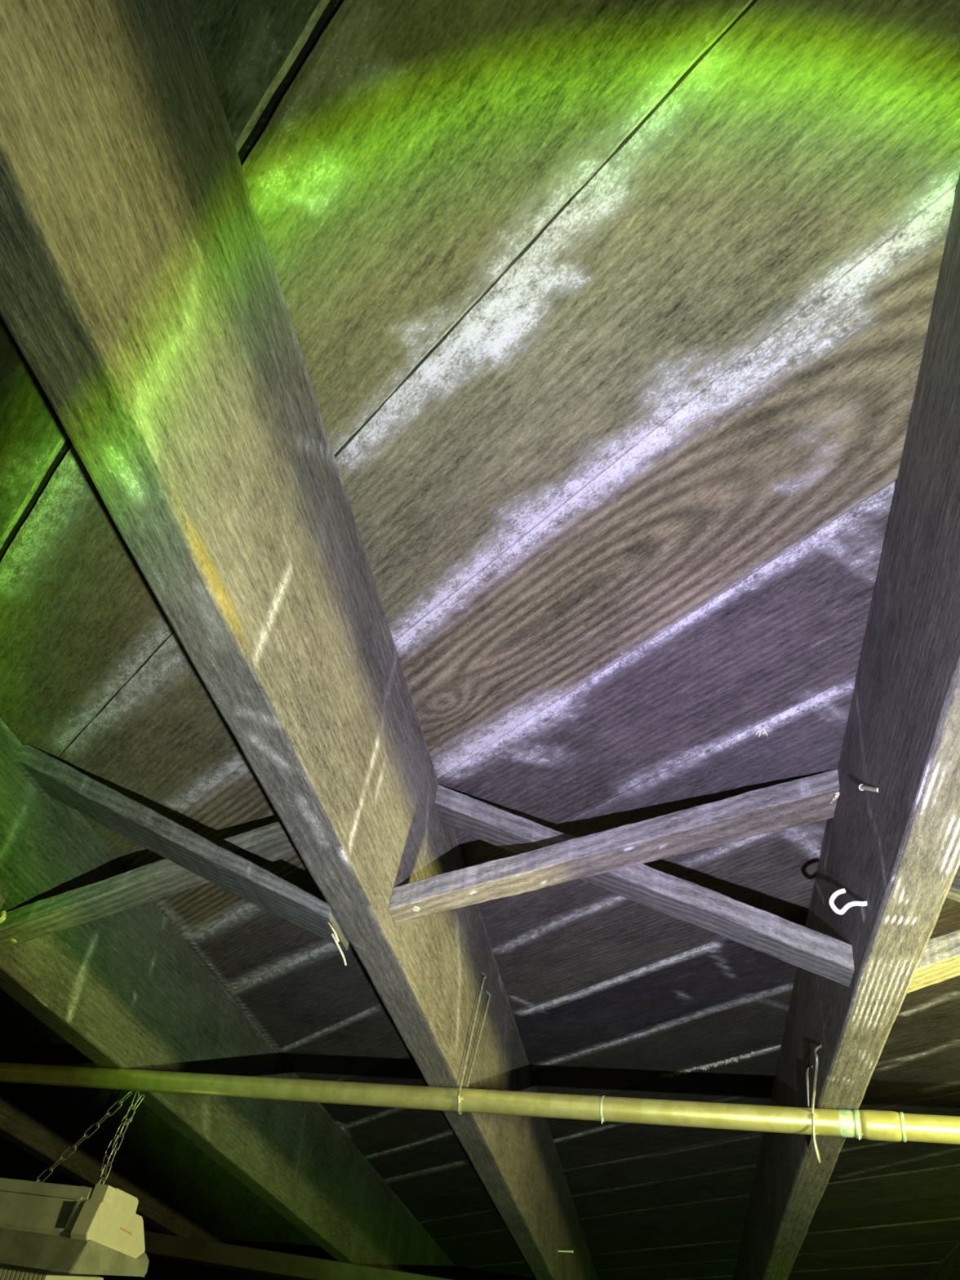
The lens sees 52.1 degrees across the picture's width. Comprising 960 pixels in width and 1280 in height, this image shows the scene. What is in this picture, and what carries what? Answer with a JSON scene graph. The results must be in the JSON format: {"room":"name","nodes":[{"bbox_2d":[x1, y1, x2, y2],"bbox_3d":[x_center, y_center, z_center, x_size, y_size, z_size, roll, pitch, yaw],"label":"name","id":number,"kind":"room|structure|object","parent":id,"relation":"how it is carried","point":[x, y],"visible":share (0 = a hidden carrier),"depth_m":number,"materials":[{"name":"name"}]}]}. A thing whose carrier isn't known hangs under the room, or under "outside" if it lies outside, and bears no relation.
{"room":"basement","nodes":[
{"label":"basement","id":0,"kind":"room"},
{"bbox_2d":[0,1177,149,1279],"bbox_3d":[-0.984,0.766,1.341,1.204,0.110,0.136,-6,-44,19],"label":"light","id":1,"kind":"object","parent":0,"point":[49,1231],"visible":1,"depth_m":1.13,"materials":[{"name":"beige plastic"}]},
{"bbox_2d":[0,1263,103,1279],"bbox_3d":[-0.724,0.761,1.215,0.556,0.034,0.100,-6,-44,19],"label":"diffuser","id":2,"kind":"object","parent":1,"relation":"attached to","point":[7,1271],"depth_m":1.10,"materials":[{"name":"white plastic"}]},
{"bbox_2d":[97,1275,151,1279],"bbox_3d":[0.087,3.099,2.733,3.900,2.160,0.150,1,-42,12],"label":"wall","id":3,"kind":"structure","parent":0,"point":[104,1277],"depth_m":3.61,"materials":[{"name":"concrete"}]},
{"bbox_2d":[0,0,959,1279],"bbox_3d":[-0.082,0.827,1.796,3.700,0.035,4.700,1,-42,12],"label":"ceiling","id":4,"kind":"structure","parent":0,"point":[610,319],"depth_m":0.69,"materials":[{"name":"brown wood"}]},
{"bbox_2d":[0,1136,243,1279],"bbox_3d":[-1.171,0.867,1.926,0.040,0.189,4.320,1,-42,12],"label":"joist","id":5,"kind":"object","parent":4,"relation":"attached to","point":[16,1163],"visible":0.13,"depth_m":2.46,"materials":[{"name":"brown wood"}]},
{"bbox_2d":[0,987,337,1279],"bbox_3d":[-0.765,0.873,1.838,0.040,0.189,4.320,1,-42,12],"label":"joist","id":6,"kind":"object","parent":4,"relation":"attached to","point":[180,1190],"visible":0.68,"depth_m":2.00,"materials":[{"name":"brown wood"}]},
{"bbox_2d":[0,717,466,1279],"bbox_3d":[-0.361,0.887,1.759,0.040,0.189,4.344,1,-42,12],"label":"joist","id":7,"kind":"object","parent":4,"relation":"attached to","point":[124,988],"visible":0.88,"depth_m":1.36,"materials":[{"name":"brown wood"}]},
{"bbox_2d":[36,1090,133,1182],"bbox_3d":[-0.521,0.653,1.280,0.105,0.133,0.009,-5,-43,19],"label":"chain","id":8,"kind":"object","parent":7,"relation":"hanging from","point":[120,1102],"visible":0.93,"depth_m":1.28,"materials":[{"name":"metal"}]},
{"bbox_2d":[82,1091,139,1186],"bbox_3d":[-0.476,0.646,1.266,0.036,0.128,0.013,1,-42,12],"label":"chain","id":9,"kind":"object","parent":7,"relation":"hanging from","point":[131,1105],"visible":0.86,"depth_m":1.26,"materials":[{"name":"metal"}]},
{"bbox_2d":[97,1093,144,1184],"bbox_3d":[-0.468,0.649,1.272,0.025,0.118,0.011,1,-42,12],"label":"chain","id":10,"kind":"object","parent":7,"relation":"hanging from","point":[113,1139],"visible":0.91,"depth_m":1.27,"materials":[{"name":"metal"}]},
{"bbox_2d":[0,820,298,947],"bbox_3d":[-0.285,0.232,1.003,0.420,0.170,0.042,-4,-43,17],"label":"strut","id":11,"kind":"object","parent":7,"relation":"attached to","point":[268,843],"visible":0.64,"depth_m":1.00,"materials":[{"name":"brown wood"}]},
{"bbox_2d":[13,744,349,965],"bbox_3d":[-0.299,0.193,0.936,0.426,0.204,0.068,-5,-43,18],"label":"strut","id":12,"kind":"object","parent":7,"relation":"attached to","point":[52,777],"visible":1,"depth_m":0.91,"materials":[{"name":"brown wood"}]},
{"bbox_2d":[0,0,597,1279],"bbox_3d":[0.093,0.895,1.661,0.069,0.189,4.347,1,-42,12],"label":"joist","id":13,"kind":"object","parent":4,"relation":"attached to","point":[140,290],"visible":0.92,"depth_m":0.54,"materials":[{"name":"brown wood"}]},
{"bbox_2d":[143,1230,453,1279],"bbox_3d":[-0.032,1.376,2.064,3.300,0.040,0.060,1,-42,12],"label":"cross beam","id":14,"kind":"structure","parent":13,"relation":"attached to","point":[173,1247],"depth_m":2.14,"materials":[{"name":"brown wood"}]},
{"bbox_2d":[457,971,491,1115],"bbox_3d":[-0.009,0.465,1.136,0.013,0.174,0.094,1,-42,12],"label":"hook","id":15,"kind":"object","parent":13,"relation":"attached to","point":[460,1113],"visible":0.88,"depth_m":1.12,"materials":[{"name":"metal"}]},
{"bbox_2d":[0,1062,959,1144],"bbox_3d":[-0.221,0.522,1.138,3.148,0.029,0.026,-6,-44,20],"label":"copper pipe","id":16,"kind":"object","parent":15,"relation":"hanging from","point":[866,1124],"visible":1,"depth_m":1.03,"materials":[{"name":"yellow metal"}]},
{"bbox_2d":[388,768,839,924],"bbox_3d":[0.120,0.179,0.847,0.371,0.168,0.048,4,-41,9],"label":"strut","id":17,"kind":"object","parent":13,"relation":"attached to","point":[813,798],"visible":1,"depth_m":0.84,"materials":[{"name":"brown wood"}]},
{"bbox_2d":[434,784,853,986],"bbox_3d":[0.126,0.211,0.875,0.374,0.174,0.042,-3,-43,17],"label":"strut","id":18,"kind":"object","parent":13,"relation":"attached to","point":[820,953],"visible":0.88,"depth_m":0.83,"materials":[{"name":"brown wood"}]},
{"bbox_2d":[671,1051,753,1077],"bbox_3d":[0.337,0.620,1.431,0.014,0.007,0.178,30,-44,-20],"label":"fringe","id":19,"kind":"object","parent":4,"relation":"attached to","point":[752,1052],"visible":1,"depth_m":1.42,"materials":[{"name":"grey"}]},
{"bbox_2d":[755,726,767,737],"bbox_3d":[0.239,0.077,0.832,0.010,0.007,0.010,1,-42,12],"label":"tuft","id":20,"kind":"object","parent":4,"relation":"hanging from","point":[758,731],"visible":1,"depth_m":0.83,"materials":[{"name":"white"}]},
{"bbox_2d":[733,173,959,1279],"bbox_3d":[0.489,0.901,1.575,0.078,0.189,4.347,1,-42,12],"label":"joist","id":21,"kind":"object","parent":4,"relation":"attached to","point":[891,840],"visible":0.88,"depth_m":0.65,"materials":[{"name":"brown wood"}]},
{"bbox_2d":[806,1044,822,1163],"bbox_3d":[0.322,0.436,0.934,0.014,0.099,0.099,1,-42,12],"label":"wire","id":22,"kind":"object","parent":21,"relation":"attached to","point":[819,1046],"visible":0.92,"depth_m":0.93,"materials":[{"name":"metal"}]},
{"bbox_2d":[828,888,866,915],"bbox_3d":[0.268,0.189,0.708,0.032,0.021,0.003,1,-42,12],"label":"hook","id":23,"kind":"object","parent":21,"relation":"attached to","point":[837,893],"visible":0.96,"depth_m":0.71,"materials":[{"name":"white plastic"}]},
{"bbox_2d":[906,928,959,993],"bbox_3d":[0.522,0.210,0.787,0.368,0.172,0.046,1,-42,12],"label":"strut","id":24,"kind":"object","parent":21,"relation":"attached to","point":[940,962],"visible":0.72,"depth_m":0.77,"materials":[{"name":"brown wood"}]},
{"bbox_2d":[946,865,959,902],"bbox_3d":[0.530,0.250,0.825,0.369,0.174,0.041,0,-42,13],"label":"strut","id":25,"kind":"object","parent":21,"relation":"attached to","point":[953,893],"visible":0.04,"depth_m":0.88,"materials":[{"name":"brown wood"}]},
{"bbox_2d":[923,1241,959,1279],"bbox_3d":[0.871,0.898,1.481,0.040,0.189,4.320,1,-42,12],"label":"joist","id":26,"kind":"object","parent":4,"relation":"attached to","point":[948,1268],"visible":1,"depth_m":2.02,"materials":[{"name":"brown wood"}]}
]}

